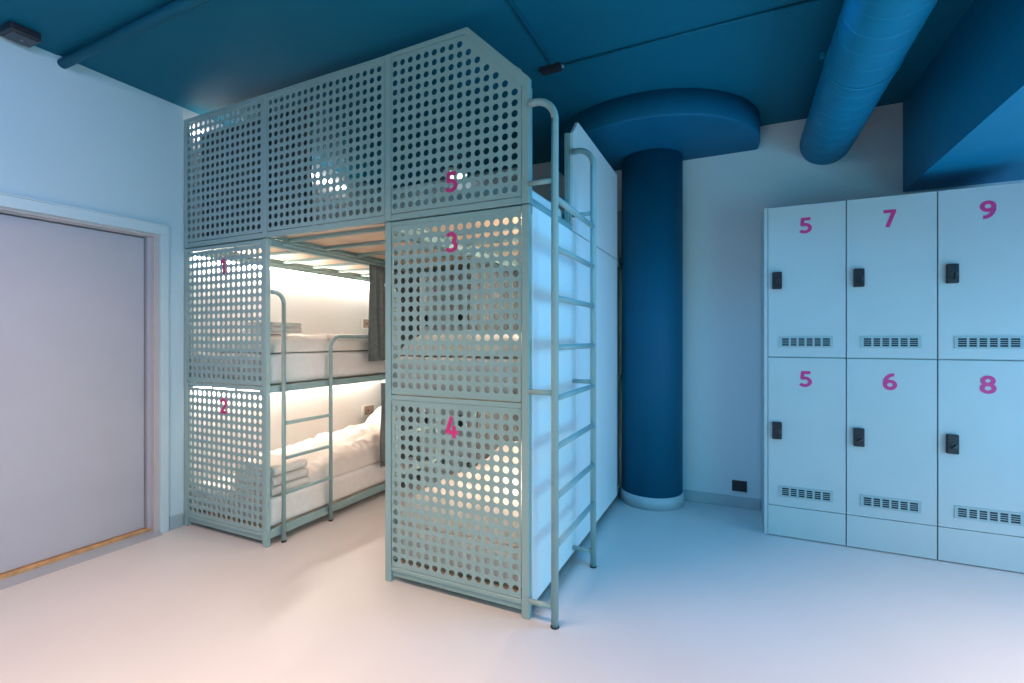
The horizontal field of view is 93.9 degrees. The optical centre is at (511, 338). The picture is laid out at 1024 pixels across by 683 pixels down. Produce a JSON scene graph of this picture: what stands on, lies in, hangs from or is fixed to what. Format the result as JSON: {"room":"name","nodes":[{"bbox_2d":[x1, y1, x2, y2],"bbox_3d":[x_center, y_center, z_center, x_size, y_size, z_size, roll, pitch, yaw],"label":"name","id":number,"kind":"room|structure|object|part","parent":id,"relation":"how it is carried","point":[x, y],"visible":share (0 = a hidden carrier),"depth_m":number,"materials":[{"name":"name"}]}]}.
{"room":"dormitory","nodes":[
{"label":"dormitory","id":0,"kind":"room"},
{"bbox_2d":[0,36,380,524],"bbox_3d":[-2.924,-0.156,2.345,0.200,2.952,6.940,0,0,25],"label":"wall","id":1,"kind":"structure","parent":0,"point":[82,137],"depth_m":3.18,"materials":[{"name":"white paint"}]},
{"bbox_2d":[0,214,143,573],"bbox_3d":[-2.683,0.298,2.800,0.045,1.943,0.920,0,0,25],"label":"door","id":2,"kind":"structure","parent":1,"relation":"in","point":[72,297],"depth_m":2.84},
{"bbox_2d":[0,528,150,579],"bbox_3d":[-2.699,1.290,2.787,0.118,0.035,1.012,0,0,25],"label":"trim","id":3,"kind":"structure","parent":1,"relation":"attached to","point":[38,564],"depth_m":2.83,"materials":[{"name":"brown wood"}]},
{"bbox_2d":[0,206,158,531],"bbox_3d":[-2.699,0.294,2.789,0.115,1.992,1.015,0,0,25],"label":"trim","id":4,"kind":"structure","parent":1,"relation":"attached to","point":[147,239],"depth_m":3.21,"materials":[{"name":"white wood"}]},
{"bbox_2d":[0,531,161,589],"bbox_3d":[-2.617,1.307,2.732,0.076,0.026,1.102,0,0,25],"label":"trim","id":5,"kind":"structure","parent":1,"relation":"attached to","point":[5,583],"depth_m":2.81,"materials":[{"name":"wood"}]},
{"bbox_2d":[0,192,170,533],"bbox_3d":[-2.602,0.274,2.755,0.028,2.093,1.169,0,0,25],"label":"trim","id":6,"kind":"structure","parent":1,"relation":"attached to","point":[7,200],"depth_m":3.23,"materials":[{"name":"wood"}]},
{"bbox_2d":[169,513,182,529],"bbox_3d":[-3.317,1.274,1.265,0.014,0.092,4.652,0,0,25],"label":"baseboard","id":7,"kind":"structure","parent":1,"relation":"attached to","point":[175,521],"depth_m":3.32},
{"bbox_2d":[360,318,368,329],"bbox_3d":[-1.527,-0.155,5.047,0.016,0.120,0.200,0,0,25],"label":"wall socket","id":8,"kind":"object","parent":1,"relation":"attached to","point":[363,321],"visible":0.63,"depth_m":5.00,"materials":[{"name":"white plastic"}]},
{"bbox_2d":[362,403,374,416],"bbox_3d":[-1.518,0.760,5.065,0.016,0.120,0.200,0,0,25],"label":"wall socket","id":9,"kind":"object","parent":1,"relation":"attached to","point":[367,410],"visible":0.88,"depth_m":5.05,"materials":[{"name":"white plastic"}]},
{"bbox_2d":[0,0,973,189],"bbox_3d":[-0.166,-1.707,0.930,6.396,0.150,7.140,0,0,25],"label":"ceiling","id":10,"kind":"structure","parent":0,"point":[212,55],"depth_m":2.66,"materials":[{"name":"teal paint"}]},
{"bbox_2d":[0,21,40,47],"bbox_3d":[-2.602,-1.606,2.530,0.132,0.051,0.126,0,0,25],"label":"ceiling light","id":11,"kind":"object","parent":10,"relation":"attached to","point":[15,32],"visible":1,"depth_m":2.50,"materials":[{"name":"black plastic"}]},
{"bbox_2d":[52,0,209,72],"bbox_3d":[-0.560,-1.592,1.804,4.535,0.090,0.090,0,0,25],"label":"ceiling pipe","id":12,"kind":"object","parent":10,"relation":"attached to","point":[64,64],"visible":1,"depth_m":2.47,"materials":[{"name":"blue metal"}]},
{"bbox_2d":[443,167,467,178],"bbox_3d":[-0.555,-1.609,4.676,0.244,0.044,0.244,0,0,25],"label":"ceiling lamp","id":13,"kind":"object","parent":10,"relation":"attached to","point":[459,176],"visible":0.34,"depth_m":4.66,"materials":[{"name":"white"}]},
{"bbox_2d":[450,173,466,178],"bbox_3d":[-0.555,-1.595,4.676,0.220,0.014,0.220,0,0,25],"label":"diffuser","id":14,"kind":"object","parent":13,"relation":"attached to","point":[459,176],"depth_m":4.68,"materials":[{"name":"white"}]},
{"bbox_2d":[508,0,552,64],"bbox_3d":[-0.864,-1.623,0.494,0.015,0.015,5.155,0,0,25],"label":"conduit","id":15,"kind":"object","parent":10,"relation":"attached to","point":[509,1],"visible":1,"depth_m":2.52,"materials":[{"name":"blue metal"}]},
{"bbox_2d":[540,62,563,75],"bbox_3d":[0.242,-1.615,2.863,0.140,0.034,0.048,0,0,25],"label":"junction box","id":16,"kind":"object","parent":10,"relation":"attached to","point":[556,67],"visible":1,"depth_m":2.85,"materials":[{"name":"black plastic"}]},
{"bbox_2d":[565,0,819,65],"bbox_3d":[0.914,-1.623,2.548,1.325,0.013,0.013,0,0,25],"label":"conduit","id":17,"kind":"object","parent":10,"relation":"attached to","point":[808,1],"visible":1,"depth_m":2.52,"materials":[{"name":"metal"}]},
{"bbox_2d":[799,0,937,164],"bbox_3d":[0.856,-1.448,0.473,0.360,0.368,6.687,0,0,25],"label":"ventilation duct","id":18,"kind":"object","parent":10,"relation":"hanging from","point":[871,39],"visible":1,"depth_m":2.31,"materials":[{"name":"blue metal"}]},
{"bbox_2d":[903,0,1023,191],"bbox_3d":[1.902,-1.321,-0.048,1.420,0.622,6.740,0,0,25],"label":"beam","id":19,"kind":"structure","parent":10,"relation":"attached to","point":[963,118],"depth_m":2.48,"materials":[{"name":"blue paint"}]},
{"bbox_2d":[0,475,1023,682],"bbox_3d":[-0.166,1.395,0.930,6.396,0.150,7.140,0,0,25],"label":"floor","id":20,"kind":"structure","parent":0,"point":[696,592],"depth_m":2.29,"materials":[{"name":"white concrete"}]},
{"bbox_2d":[184,238,420,547],"bbox_3d":[-1.485,0.341,4.101,0.890,1.958,2.025,0,0,25],"label":"bunk bed","id":21,"kind":"object","parent":20,"relation":"on","point":[264,532],"depth_m":3.20,"materials":[{"name":"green metal"}]},
{"bbox_3d":[-2.296,0.344,3.381,0.040,1.952,0.030,0,0,25],"label":"post","id":22,"kind":"part","parent":21,"relation":"part of","materials":[{"name":"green metal"}]},
{"bbox_3d":[-1.928,-0.618,3.204,0.777,0.024,0.022,0,0,25],"label":"rail","id":23,"kind":"part","parent":21,"relation":"part of","materials":[{"name":"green metal"}]},
{"bbox_3d":[-1.927,0.319,3.207,0.777,0.026,0.028,0,0,25],"label":"rail","id":24,"kind":"part","parent":21,"relation":"part of","materials":[{"name":"green metal"}]},
{"bbox_3d":[-1.927,1.247,3.207,0.777,0.022,0.028,0,0,25],"label":"rail","id":25,"kind":"part","parent":21,"relation":"part of","materials":[{"name":"green metal"}]},
{"bbox_3d":[-1.930,-0.149,3.197,0.772,0.899,0.003,0,0,25],"label":"perforated panel","id":26,"kind":"part","parent":21,"relation":"part of","materials":[{"name":"green metal"}]},
{"bbox_3d":[-1.928,0.786,3.196,0.776,0.892,0.003,0,0,25],"label":"perforated panel","id":27,"kind":"part","parent":21,"relation":"part of","materials":[{"name":"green metal"}]},
{"bbox_3d":[-1.922,1.274,3.216,0.777,0.032,0.028,0,0,25],"label":"rail","id":28,"kind":"part","parent":21,"relation":"part of","materials":[{"name":"green metal"}]},
{"bbox_3d":[-1.920,-0.622,3.222,0.777,0.032,0.014,0,0,25],"label":"rail","id":29,"kind":"part","parent":21,"relation":"part of","materials":[{"name":"green metal"}]},
{"bbox_3d":[-1.558,0.344,3.032,0.040,1.952,0.030,0,0,25],"label":"post","id":30,"kind":"part","parent":21,"relation":"part of","materials":[{"name":"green metal"}]},
{"bbox_3d":[-1.860,-0.581,4.281,0.022,0.010,1.910,0,0,25],"label":"led strip","id":31,"kind":"part","parent":21,"relation":"part of","materials":[{"name":"white plastic"}]},
{"bbox_3d":[-1.872,-0.610,4.278,0.040,0.044,1.955,0,0,25],"label":"rail","id":32,"kind":"part","parent":21,"relation":"part of","materials":[{"name":"green metal"}]},
{"bbox_2d":[194,350,384,383],"bbox_3d":[-1.493,0.197,4.097,0.798,0.203,1.941,0,0,25],"label":"mattress","id":33,"kind":"object","parent":21,"relation":"on","point":[300,366],"visible":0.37,"depth_m":3.37,"materials":[{"name":"white fabric"}]},
{"bbox_2d":[203,333,367,352],"bbox_3d":[-1.534,0.025,4.005,0.790,0.134,1.673,0,0,25],"label":"duvet","id":34,"kind":"object","parent":33,"relation":"on","point":[294,342],"visible":0.42,"depth_m":3.40,"materials":[{"name":"beige fabric"}]},
{"bbox_2d":[243,327,301,332],"bbox_3d":[-1.737,-0.061,3.476,0.309,0.036,0.250,0,0,25],"label":"folded towel","id":35,"kind":"object","parent":34,"relation":"on","point":[272,329],"visible":0.63,"depth_m":3.41,"materials":[{"name":"fabric"}]},
{"bbox_2d":[248,322,301,327],"bbox_3d":[-1.737,-0.099,3.476,0.288,0.036,0.250,0,0,22],"label":"folded towel","id":36,"kind":"object","parent":35,"relation":"on","point":[272,324],"visible":0.48,"depth_m":3.42,"materials":[{"name":"fabric"}]},
{"bbox_2d":[195,455,419,525],"bbox_3d":[-1.492,1.120,4.098,0.799,0.195,1.939,0,0,25],"label":"mattress","id":37,"kind":"object","parent":21,"relation":"on","point":[299,502],"visible":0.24,"depth_m":3.39,"materials":[{"name":"white fabric"}]},
{"bbox_2d":[233,476,309,496],"bbox_3d":[-1.651,0.994,3.289,0.384,0.059,0.300,0,0,25],"label":"folded towel","id":38,"kind":"object","parent":37,"relation":"on","point":[274,490],"visible":0.41,"depth_m":3.19,"materials":[{"name":"fabric"}]},
{"bbox_2d":[234,467,308,486],"bbox_3d":[-1.651,0.933,3.289,0.382,0.059,0.299,0,0,25],"label":"folded towel","id":39,"kind":"object","parent":38,"relation":"on","point":[297,473],"visible":0.41,"depth_m":3.20,"materials":[{"name":"fabric"}]},
{"bbox_2d":[238,454,306,476],"bbox_3d":[-1.651,0.872,3.290,0.354,0.059,0.276,0,0,22],"label":"folded towel","id":40,"kind":"object","parent":39,"relation":"on","point":[294,463],"visible":0.61,"depth_m":3.25,"materials":[{"name":"fabric"}]},
{"bbox_2d":[244,423,379,482],"bbox_3d":[-1.487,0.913,4.099,0.787,0.219,1.302,0,0,25],"label":"duvet","id":41,"kind":"object","parent":37,"relation":"on","point":[354,446],"visible":0.62,"depth_m":3.85,"materials":[{"name":"beige fabric"}]},
{"bbox_2d":[365,406,419,424],"bbox_3d":[-1.190,0.811,4.829,0.620,0.239,0.319,0,0,25],"label":"pillow","id":42,"kind":"object","parent":37,"relation":"on","point":[375,417],"visible":0.16,"depth_m":4.82,"materials":[{"name":"white fabric"}]},
{"bbox_3d":[-1.133,0.325,3.929,0.032,0.046,1.955,0,0,25],"label":"rail","id":43,"kind":"part","parent":21,"relation":"part of","materials":[{"name":"green metal"}]},
{"bbox_3d":[-1.133,-0.610,3.929,0.048,0.044,1.955,0,0,25],"label":"rail","id":44,"kind":"part","parent":21,"relation":"part of","materials":[{"name":"green metal"}]},
{"bbox_3d":[-1.133,1.248,3.929,0.032,0.053,1.955,0,0,25],"label":"rail","id":45,"kind":"part","parent":21,"relation":"part of","materials":[{"name":"green metal"}]},
{"bbox_3d":[-1.100,0.644,3.910,0.027,1.344,1.020,0,0,25],"label":"guard rail","id":46,"kind":"part","parent":21,"relation":"part of","materials":[{"name":"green metal"}]},
{"bbox_2d":[380,383,419,467],"bbox_3d":[-0.954,0.708,4.116,0.051,0.685,0.519,0,0,25],"label":"curtain","id":47,"kind":"object","parent":21,"relation":"hanging from","point":[382,424],"visible":0.26,"depth_m":3.92,"materials":[{"name":"grey fabric"}]},
{"bbox_2d":[184,27,621,629],"bbox_3d":[-0.625,-0.118,3.683,2.804,2.876,2.046,0,0,25],"label":"bed","id":48,"kind":"object","parent":20,"relation":"on","point":[589,204],"visible":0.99,"depth_m":2.74,"materials":[{"name":"green metal"}]},
{"bbox_3d":[-2.297,-1.092,3.378,0.040,0.908,0.024,0,0,25],"label":"post","id":49,"kind":"part","parent":48,"relation":"part of","materials":[{"name":"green metal"}]},
{"bbox_3d":[-1.927,-1.529,3.207,0.777,0.034,0.028,0,0,25],"label":"rail","id":50,"kind":"part","parent":48,"relation":"part of","materials":[{"name":"green metal"}]},
{"bbox_3d":[-1.935,-1.092,3.200,0.781,0.834,0.003,0,0,25],"label":"perforated panel","id":51,"kind":"part","parent":48,"relation":"part of","materials":[{"name":"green metal"}]},
{"bbox_3d":[-1.925,-0.655,3.210,0.777,0.034,0.034,0,0,25],"label":"rail","id":52,"kind":"part","parent":48,"relation":"part of","materials":[{"name":"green metal"}]},
{"bbox_2d":[202,104,311,240],"bbox_3d":[-1.742,-1.079,3.211,1.098,0.792,0.056,0,0,25],"label":"curtain","id":53,"kind":"object","parent":48,"relation":"hanging from","point":[305,107],"visible":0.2,"depth_m":3.21,"materials":[{"name":"grey fabric"}]},
{"bbox_3d":[-1.559,-1.092,3.029,0.040,0.908,0.024,0,0,25],"label":"post","id":54,"kind":"part","parent":48,"relation":"part of","materials":[{"name":"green metal"}]},
{"bbox_3d":[-1.870,-0.656,4.283,0.032,0.037,1.945,0,0,25],"label":"rail","id":55,"kind":"part","parent":48,"relation":"part of","materials":[{"name":"green metal"}]},
{"bbox_3d":[-1.113,-1.529,2.823,0.942,0.034,0.028,0,0,25],"label":"rail","id":56,"kind":"part","parent":48,"relation":"part of","materials":[{"name":"green metal"}]},
{"bbox_3d":[-1.118,-1.092,2.813,0.937,0.834,0.003,0,0,25],"label":"perforated panel","id":57,"kind":"part","parent":48,"relation":"part of","materials":[{"name":"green metal"}]},
{"bbox_3d":[-1.112,-0.655,2.825,0.942,0.034,0.034,0,0,25],"label":"rail","id":58,"kind":"part","parent":48,"relation":"part of","materials":[{"name":"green metal"}]},
{"bbox_2d":[283,244,419,272],"bbox_3d":[-1.148,-0.598,3.706,0.015,0.016,1.440,0,0,25],"label":"curtain rod","id":59,"kind":"object","parent":48,"relation":"attached to","point":[286,245],"visible":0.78,"depth_m":3.44,"materials":[{"name":"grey metal"}]},
{"bbox_2d":[368,264,419,360],"bbox_3d":[-0.981,-0.203,4.059,0.056,0.765,0.653,0,0,25],"label":"curtain","id":60,"kind":"object","parent":59,"relation":"hanging from","point":[376,322],"visible":0.45,"depth_m":3.87,"materials":[{"name":"grey fabric"}]},
{"bbox_3d":[-1.131,-0.656,3.933,0.032,0.037,1.945,0,0,25],"label":"rail","id":61,"kind":"part","parent":48,"relation":"part of","materials":[{"name":"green metal"}]},
{"bbox_3d":[-0.671,-1.092,2.609,0.040,0.908,0.024,0,0,25],"label":"post","id":62,"kind":"part","parent":48,"relation":"part of","materials":[{"name":"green metal"}]},
{"bbox_3d":[-0.305,-1.099,2.429,0.774,0.847,0.003,0,0,25],"label":"perforated panel","id":63,"kind":"part","parent":48,"relation":"part of","materials":[{"name":"green metal"}]},
{"bbox_3d":[-0.299,-0.655,2.441,0.777,0.034,0.034,0,0,25],"label":"rail","id":64,"kind":"part","parent":48,"relation":"part of","materials":[{"name":"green metal"}]},
{"bbox_2d":[394,234,521,273],"bbox_3d":[-0.317,-0.598,3.546,0.015,0.016,1.860,0,0,25],"label":"curtain rod","id":65,"kind":"object","parent":48,"relation":"attached to","point":[395,235],"visible":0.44,"depth_m":3.41,"materials":[{"name":"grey metal"}]},
{"bbox_2d":[468,263,518,330],"bbox_3d":[-0.120,-0.203,3.961,0.047,0.765,0.903,0,0,25],"label":"curtain","id":66,"kind":"object","parent":65,"relation":"hanging from","point":[515,284],"visible":0.26,"depth_m":3.90,"materials":[{"name":"grey fabric"}]},
{"bbox_3d":[-0.282,-1.374,2.431,0.815,0.364,0.034,0,0,25],"label":"rail","id":67,"kind":"part","parent":48,"relation":"part of","materials":[{"name":"green metal"}]},
{"bbox_3d":[-0.243,-0.656,3.514,0.032,0.037,1.945,0,0,25],"label":"rail","id":68,"kind":"part","parent":48,"relation":"part of","materials":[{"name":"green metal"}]},
{"bbox_2d":[399,185,563,218],"bbox_3d":[0.107,-0.732,3.354,0.773,0.106,1.911,0,0,25],"label":"mattress","id":69,"kind":"object","parent":48,"relation":"on","point":[537,197],"visible":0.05,"depth_m":2.52,"materials":[{"name":"white fabric"}]},
{"bbox_3d":[0.071,-0.914,2.267,0.040,0.553,0.040,0,0,25],"label":"post","id":70,"kind":"part","parent":48,"relation":"part of","materials":[{"name":"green metal"}]},
{"bbox_3d":[0.327,-0.947,2.833,0.029,0.537,0.022,0,0,25],"label":"post","id":71,"kind":"part","parent":48,"relation":"part of","materials":[{"name":"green metal"}]},
{"bbox_3d":[0.495,-0.656,3.164,0.032,0.037,1.945,0,0,25],"label":"rail","id":72,"kind":"part","parent":48,"relation":"part of","materials":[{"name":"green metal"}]},
{"bbox_3d":[0.919,-0.859,4.062,0.040,0.442,0.040,0,0,25],"label":"post","id":73,"kind":"part","parent":48,"relation":"part of","materials":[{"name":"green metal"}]},
{"bbox_2d":[420,270,453,481],"bbox_3d":[-0.577,0.353,4.534,0.388,1.926,0.550,0,0,25],"label":"locker","id":74,"kind":"object","parent":20,"relation":"on","point":[443,277],"visible":0.16,"depth_m":4.30,"materials":[{"name":"metal"}]},
{"bbox_3d":[-0.672,-0.170,4.333,0.385,0.873,0.020,0,0,25],"label":"door","id":75,"kind":"part","parent":74,"relation":"part of","materials":[{"name":"grey metal"}]},
{"bbox_3d":[-0.672,0.736,4.333,0.385,0.925,0.020,0,0,25],"label":"door","id":76,"kind":"part","parent":74,"relation":"part of","materials":[{"name":"grey metal"}]},
{"bbox_2d":[424,456,450,464],"bbox_3d":[-0.679,1.099,4.322,0.300,0.073,0.004,0,0,25],"label":"vent grille","id":77,"kind":"object","parent":74,"relation":"attached to","point":[443,462],"depth_m":4.30,"materials":[{"name":"grey metal"}]},
{"bbox_2d":[458,267,516,473],"bbox_3d":[-0.222,0.353,4.367,0.387,1.926,0.550,0,0,25],"label":"locker","id":78,"kind":"object","parent":20,"relation":"on","point":[460,276],"visible":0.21,"depth_m":4.19,"materials":[{"name":"metal"}]},
{"bbox_3d":[-0.317,-0.170,4.165,0.384,0.873,0.020,0,0,25],"label":"door","id":79,"kind":"part","parent":78,"relation":"part of","materials":[{"name":"grey metal"}]},
{"bbox_3d":[-0.317,0.736,4.165,0.384,0.925,0.020,0,0,25],"label":"door","id":80,"kind":"part","parent":78,"relation":"part of","materials":[{"name":"grey metal"}]},
{"bbox_2d":[460,461,475,467],"bbox_3d":[-0.324,1.099,4.155,0.300,0.073,0.004,0,0,25],"label":"vent grille","id":81,"kind":"object","parent":78,"relation":"attached to","point":[469,465],"depth_m":4.18,"materials":[{"name":"grey metal"}]},
{"bbox_2d":[384,204,621,619],"bbox_3d":[0.114,0.341,3.345,0.894,1.958,2.025,0,0,25],"label":"bunk bed","id":82,"kind":"object","parent":20,"relation":"on","point":[574,277],"visible":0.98,"depth_m":2.46,"materials":[{"name":"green metal"}]},
{"bbox_3d":[-0.668,0.344,2.611,0.040,1.952,0.030,0,0,25],"label":"post","id":83,"kind":"part","parent":82,"relation":"part of","materials":[{"name":"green metal"}]},
{"bbox_3d":[-0.279,0.644,3.522,0.027,1.344,1.020,0,0,25],"label":"guard rail","id":84,"kind":"part","parent":82,"relation":"part of","materials":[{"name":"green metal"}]},
{"bbox_3d":[-0.305,-0.152,2.429,0.770,0.904,0.003,0,0,25],"label":"perforated panel","id":85,"kind":"part","parent":82,"relation":"part of","materials":[{"name":"green metal"}]},
{"bbox_3d":[-0.305,0.783,2.429,0.770,0.898,0.003,0,0,25],"label":"perforated panel","id":86,"kind":"part","parent":82,"relation":"part of","materials":[{"name":"green metal"}]},
{"bbox_3d":[-0.300,-0.618,2.435,0.775,0.024,0.022,0,0,25],"label":"rail","id":87,"kind":"part","parent":82,"relation":"part of","materials":[{"name":"green metal"}]},
{"bbox_3d":[-0.299,0.319,2.438,0.775,0.026,0.028,0,0,25],"label":"rail","id":88,"kind":"part","parent":82,"relation":"part of","materials":[{"name":"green metal"}]},
{"bbox_3d":[-0.299,1.247,2.438,0.775,0.022,0.028,0,0,25],"label":"rail","id":89,"kind":"part","parent":82,"relation":"part of","materials":[{"name":"green metal"}]},
{"bbox_3d":[-0.295,1.274,2.447,0.775,0.032,0.028,0,0,25],"label":"rail","id":90,"kind":"part","parent":82,"relation":"part of","materials":[{"name":"green metal"}]},
{"bbox_3d":[-0.244,-0.610,3.508,0.048,0.044,1.955,0,0,25],"label":"rail","id":91,"kind":"part","parent":82,"relation":"part of","materials":[{"name":"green metal"}]},
{"bbox_2d":[395,355,521,398],"bbox_3d":[0.112,0.196,3.339,0.793,0.203,1.941,0,0,25],"label":"mattress","id":92,"kind":"object","parent":82,"relation":"on","point":[515,369],"visible":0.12,"depth_m":2.45,"materials":[{"name":"white fabric"}]},
{"bbox_2d":[401,330,521,356],"bbox_3d":[0.028,0.017,3.156,0.780,0.150,1.470,0,0,25],"label":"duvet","id":93,"kind":"object","parent":92,"relation":"on","point":[515,337],"visible":0.2,"depth_m":2.49,"materials":[{"name":"beige fabric"}]},
{"bbox_2d":[395,523,521,586],"bbox_3d":[0.111,1.120,3.339,0.793,0.195,1.941,0,0,25],"label":"mattress","id":94,"kind":"object","parent":82,"relation":"on","point":[443,541],"visible":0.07,"depth_m":2.44,"materials":[{"name":"white fabric"}]},
{"bbox_2d":[401,441,521,547],"bbox_3d":[0.028,0.891,3.156,0.783,0.262,1.470,0,0,25],"label":"duvet","id":95,"kind":"object","parent":94,"relation":"on","point":[515,449],"visible":0.16,"depth_m":2.60,"materials":[{"name":"beige fabric"}]},
{"bbox_3d":[-0.292,-0.622,2.452,0.775,0.032,0.014,0,0,25],"label":"rail","id":96,"kind":"part","parent":82,"relation":"part of","materials":[{"name":"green metal"}]},
{"bbox_2d":[476,406,518,465],"bbox_3d":[-0.093,0.708,4.018,0.047,0.685,0.790,0,0,25],"label":"curtain","id":97,"kind":"object","parent":82,"relation":"hanging from","point":[515,417],"visible":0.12,"depth_m":3.89,"materials":[{"name":"grey fabric"}]},
{"bbox_3d":[0.069,0.344,2.263,0.040,1.952,0.030,0,0,25],"label":"post","id":98,"kind":"part","parent":82,"relation":"part of","materials":[{"name":"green metal"}]},
{"bbox_3d":[0.493,1.248,3.160,0.032,0.053,1.955,0,0,25],"label":"rail","id":99,"kind":"part","parent":82,"relation":"part of","materials":[{"name":"green metal"}]},
{"bbox_3d":[0.493,-0.610,3.160,0.048,0.044,1.955,0,0,25],"label":"rail","id":100,"kind":"part","parent":82,"relation":"part of","materials":[{"name":"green metal"}]},
{"bbox_3d":[0.919,0.344,4.062,0.040,1.952,0.040,0,0,25],"label":"post","id":101,"kind":"part","parent":82,"relation":"part of","materials":[{"name":"green metal"}]},
{"bbox_2d":[622,148,682,497],"bbox_3d":[1.139,-0.075,3.897,0.476,2.790,0.476,0,0,25],"label":"column","id":102,"kind":"structure","parent":20,"relation":"on","point":[652,179],"depth_m":3.69,"materials":[{"name":"blue paint"}]},
{"bbox_2d":[620,485,683,510],"bbox_3d":[1.139,1.272,3.897,0.498,0.096,0.498,0,0,25],"label":"column base","id":103,"kind":"structure","parent":102,"relation":"attached to","point":[644,503],"depth_m":3.68,"materials":[{"name":"paint"}]},
{"bbox_2d":[559,88,759,175],"bbox_3d":[1.139,-1.544,3.897,1.572,0.175,1.572,0,0,25],"label":"column capital","id":104,"kind":"object","parent":102,"relation":"on","point":[696,123],"visible":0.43,"depth_m":3.32,"materials":[{"name":"blue paint"}]},
{"bbox_2d":[761,200,845,544],"bbox_3d":[2.003,0.218,3.327,0.460,2.198,0.528,0,0,25],"label":"locker","id":105,"kind":"object","parent":20,"relation":"on","point":[803,247],"visible":1,"depth_m":3.13,"materials":[{"name":"metal"}]},
{"bbox_3d":[1.814,0.218,3.440,0.021,2.198,0.484,0,0,25],"label":"panel","id":106,"kind":"part","parent":105,"relation":"part of","materials":[{"name":"metal"}]},
{"bbox_2d":[779,336,832,347],"bbox_3d":[1.916,0.022,3.121,0.300,0.073,0.004,0,0,25],"label":"vent grille","id":107,"kind":"object","parent":105,"relation":"attached to","point":[784,341],"depth_m":3.12,"materials":[{"name":"metal"}]},
{"bbox_2d":[779,485,832,502],"bbox_3d":[1.916,1.014,3.121,0.300,0.073,0.004,0,0,25],"label":"vent grille","id":108,"kind":"object","parent":105,"relation":"attached to","point":[797,493],"depth_m":3.12,"materials":[{"name":"white metal"}]},
{"bbox_3d":[1.923,-0.378,3.132,0.434,0.997,0.020,0,0,25],"label":"door","id":109,"kind":"part","parent":105,"relation":"part of","materials":[{"name":"metal"}]},
{"bbox_3d":[1.923,0.620,3.132,0.434,0.986,0.020,0,0,25],"label":"door","id":110,"kind":"part","parent":105,"relation":"part of","materials":[{"name":"metal"}]},
{"bbox_2d":[845,191,936,559],"bbox_3d":[2.416,0.218,3.132,0.448,2.196,0.528,0,0,25],"label":"locker","id":111,"kind":"object","parent":20,"relation":"on","point":[891,241],"visible":1,"depth_m":2.92,"materials":[{"name":"metal"}]},
{"bbox_2d":[860,336,920,347],"bbox_3d":[2.319,0.022,2.930,0.300,0.073,0.004,0,0,25],"label":"vent grille","id":112,"kind":"object","parent":111,"relation":"attached to","point":[865,341],"depth_m":2.93,"materials":[{"name":"metal"}]},
{"bbox_2d":[860,494,920,513],"bbox_3d":[2.319,1.014,2.930,0.300,0.073,0.004,0,0,25],"label":"vent grille","id":113,"kind":"object","parent":111,"relation":"attached to","point":[886,503],"depth_m":2.93,"materials":[{"name":"white metal"}]},
{"bbox_3d":[2.326,-0.378,2.941,0.445,0.997,0.020,0,0,25],"label":"door","id":114,"kind":"part","parent":111,"relation":"part of","materials":[{"name":"metal"}]},
{"bbox_3d":[2.326,0.620,2.941,0.445,0.986,0.020,0,0,25],"label":"door","id":115,"kind":"part","parent":111,"relation":"part of","materials":[{"name":"white metal"}]},
{"bbox_2d":[936,182,1023,572],"bbox_3d":[2.825,0.218,2.939,0.451,2.196,0.528,0,0,25],"label":"locker","id":116,"kind":"object","parent":20,"relation":"on","point":[980,359],"visible":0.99,"depth_m":2.75,"materials":[{"name":"metal"}]},
{"bbox_3d":[2.735,-0.378,2.748,0.448,0.997,0.020,0,0,25],"label":"door","id":117,"kind":"part","parent":116,"relation":"part of","materials":[{"name":"metal"}]},
{"bbox_3d":[2.735,0.620,2.748,0.448,0.986,0.020,0,0,25],"label":"door","id":118,"kind":"part","parent":116,"relation":"part of","materials":[{"name":"white metal"}]},
{"bbox_2d":[954,336,1023,348],"bbox_3d":[2.728,0.022,2.737,0.300,0.073,0.004,0,0,25],"label":"vent grille","id":119,"kind":"object","parent":116,"relation":"attached to","point":[960,342],"depth_m":2.73,"materials":[{"name":"metal"}]},
{"bbox_2d":[954,505,1023,525],"bbox_3d":[2.728,1.014,2.737,0.300,0.073,0.004,0,0,25],"label":"vent grille","id":120,"kind":"object","parent":116,"relation":"attached to","point":[988,515],"depth_m":2.74,"materials":[{"name":"white metal"}]},
{"bbox_2d":[381,102,1023,509],"bbox_3d":[1.407,-0.156,4.025,6.196,2.952,0.200,0,0,25],"label":"wall","id":121,"kind":"structure","parent":0,"point":[726,196],"depth_m":3.76,"materials":[{"name":"white paint"}]},
{"bbox_2d":[683,489,759,509],"bbox_3d":[2.677,1.278,3.306,2.886,0.085,0.014,0,0,25],"label":"baseboard","id":122,"kind":"structure","parent":121,"relation":"attached to","point":[689,495],"depth_m":3.78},
{"bbox_2d":[732,480,746,491],"bbox_3d":[1.775,1.152,3.731,0.106,0.084,0.015,0,0,25],"label":"wall socket","id":123,"kind":"object","parent":121,"relation":"attached to","point":[741,486],"visible":1,"depth_m":3.73,"materials":[{"name":"black plastic"}]}
]}

